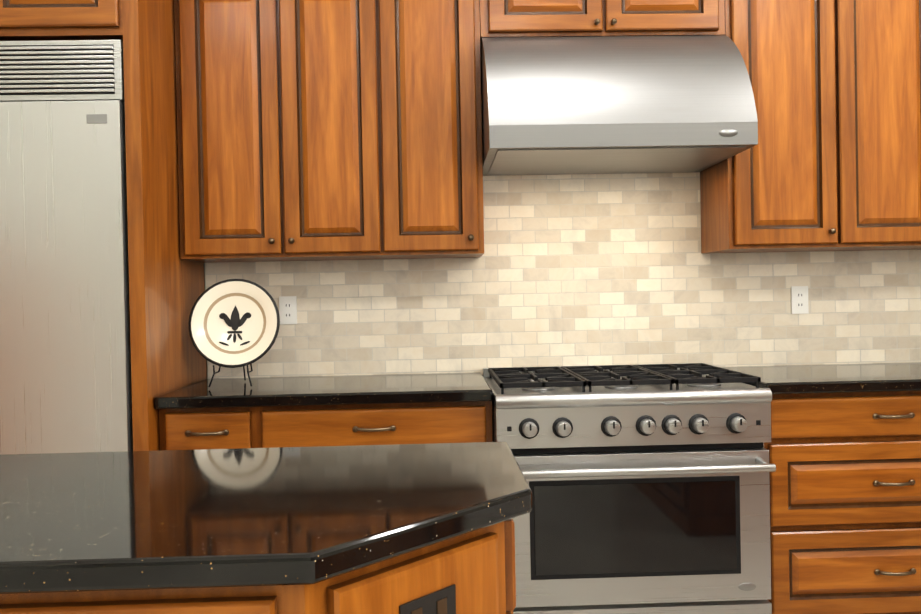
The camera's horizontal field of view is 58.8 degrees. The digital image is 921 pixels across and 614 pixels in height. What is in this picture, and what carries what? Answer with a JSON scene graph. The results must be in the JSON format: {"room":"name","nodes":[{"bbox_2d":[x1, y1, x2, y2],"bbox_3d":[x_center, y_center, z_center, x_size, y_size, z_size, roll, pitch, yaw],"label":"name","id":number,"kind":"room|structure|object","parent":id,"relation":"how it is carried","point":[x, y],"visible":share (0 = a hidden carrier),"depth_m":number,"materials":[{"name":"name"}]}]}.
{"room":"kitchen","nodes":[
{"label":"kitchen","id":0,"kind":"room"},
{"bbox_2d":[204,263,207,378],"bbox_3d":[0.299,-0.638,3.416,6.300,3.660,0.100,-1,1,-2],"label":"wall","id":1,"kind":"structure","parent":0,"point":[205,289],"depth_m":3.33,"materials":[{"name":"beige paint"}]},
{"bbox_2d":[174,0,483,262],"bbox_3d":[-0.484,-0.709,3.145,1.116,1.040,0.366,-1,1,-2],"label":"upper cabinet","id":2,"kind":"object","parent":1,"relation":"attached to","point":[314,130],"visible":1,"depth_m":2.99,"materials":[{"name":"brown wood"}]},
{"bbox_2d":[205,172,920,378],"bbox_3d":[0.638,-0.349,3.375,3.356,1.350,0.010,-1,1,-2],"label":"tile backsplash","id":3,"kind":"structure","parent":1,"relation":"attached to","point":[587,269],"depth_m":3.37,"materials":[{"name":"tile"}]},
{"bbox_2d":[279,296,296,324],"bbox_3d":[-0.701,0.013,3.326,0.070,0.114,0.007,-1,1,-2],"label":"electrical outlet","id":4,"kind":"object","parent":3,"relation":"attached to","point":[288,309],"visible":1,"depth_m":3.32,"materials":[{"name":"white plastic"}]},
{"bbox_2d":[791,286,808,313],"bbox_3d":[1.408,-0.029,3.394,0.070,0.114,0.007,-1,1,-2],"label":"electrical outlet","id":5,"kind":"object","parent":3,"relation":"attached to","point":[799,299],"visible":1,"depth_m":3.39,"materials":[{"name":"white plastic"}]},
{"bbox_2d":[479,0,724,44],"bbox_3d":[0.524,-1.129,3.172,0.914,0.240,0.366,-1,1,-2],"label":"upper cabinet","id":6,"kind":"object","parent":1,"relation":"attached to","point":[549,18],"visible":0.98,"depth_m":3.02,"materials":[{"name":"brown wood"}]},
{"bbox_2d":[480,35,757,175],"bbox_3d":[0.536,-0.771,3.050,0.908,0.464,0.620,-1,1,-2],"label":"range hood","id":7,"kind":"object","parent":1,"relation":"attached to","point":[613,105],"visible":1,"depth_m":2.80,"materials":[{"name":"silver metal"}]},
{"bbox_2d":[700,0,920,253],"bbox_3d":[1.603,-0.751,3.211,1.224,1.040,0.366,-1,1,-2],"label":"upper cabinet","id":8,"kind":"object","parent":1,"relation":"attached to","point":[831,161],"visible":0.96,"depth_m":3.05,"materials":[{"name":"brown wood"}]},
{"bbox_3d":[-0.785,1.293,1.001,11.300,0.100,10.300,-1,1,-2],"label":"floor","id":9,"kind":"structure","parent":0,"visible":0},
{"bbox_2d":[0,40,132,454],"bbox_3d":[-1.856,0.199,2.901,1.561,2.085,0.766,-1,1,-2],"label":"refrigerator","id":10,"kind":"object","parent":9,"relation":"on","point":[65,367],"visible":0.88,"depth_m":2.61,"materials":[{"name":"silver metal"}]},
{"bbox_2d":[0,0,206,450],"bbox_3d":[-1.870,0.022,2.923,1.694,2.440,0.736,-1,1,-2],"label":"enclosure","id":11,"kind":"object","parent":9,"relation":"on","point":[166,286],"visible":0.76,"depth_m":2.68,"materials":[{"name":"brown wood"}]},
{"bbox_2d":[0,518,515,613],"bbox_3d":[-0.539,0.790,1.342,1.333,0.888,0.724,-1,1,-2],"label":"kitchen island","id":12,"kind":"object","parent":9,"relation":"on","point":[473,572],"visible":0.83,"depth_m":1.10,"materials":[{"name":"brown wood"}]},
{"bbox_2d":[0,442,531,593],"bbox_3d":[-0.566,0.324,1.355,1.360,0.039,0.745,-1,1,-2],"label":"island countertop","id":13,"kind":"structure","parent":12,"relation":"on","point":[134,520],"depth_m":1.22,"materials":[{"name":"black stone"}]},
{"bbox_2d":[159,401,492,450],"bbox_3d":[-0.451,0.768,3.024,1.115,0.888,0.642,-1,1,-2],"label":"base cabinet","id":14,"kind":"object","parent":9,"relation":"on","point":[314,425],"visible":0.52,"depth_m":2.73,"materials":[{"name":"brown wood"}]},
{"bbox_2d":[154,372,492,408],"bbox_3d":[-0.460,0.302,3.021,1.115,0.039,0.638,-1,1,-2],"label":"countertop","id":15,"kind":"structure","parent":14,"relation":"on","point":[347,389],"depth_m":2.77,"materials":[{"name":"black stone"}]},
{"bbox_2d":[188,279,279,386],"bbox_3d":[-0.830,0.090,3.032,0.332,0.389,0.236,-1,1,-2],"label":"decorative plate","id":16,"kind":"object","parent":15,"relation":"on","point":[233,323],"visible":1,"depth_m":3.01,"materials":[{"name":"beige ceramic"}]},
{"bbox_2d":[483,363,775,613],"bbox_3d":[0.568,0.715,2.993,0.909,0.949,0.748,-1,1,-2],"label":"range","id":17,"kind":"object","parent":9,"relation":"on","point":[649,485],"visible":0.98,"depth_m":2.70,"materials":[{"name":"silver metal"}]},
{"bbox_2d":[764,391,920,613],"bbox_3d":[1.637,0.726,3.091,1.222,0.888,0.642,-1,1,-2],"label":"base cabinet","id":18,"kind":"object","parent":9,"relation":"on","point":[845,504],"visible":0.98,"depth_m":2.80,"materials":[{"name":"brown wood"}]},
{"bbox_2d":[720,362,920,393],"bbox_3d":[1.643,0.259,3.088,1.252,0.039,0.638,-1,1,-2],"label":"countertop","id":19,"kind":"structure","parent":18,"relation":"on","point":[833,378],"depth_m":2.88,"materials":[{"name":"black stone"}]}
]}

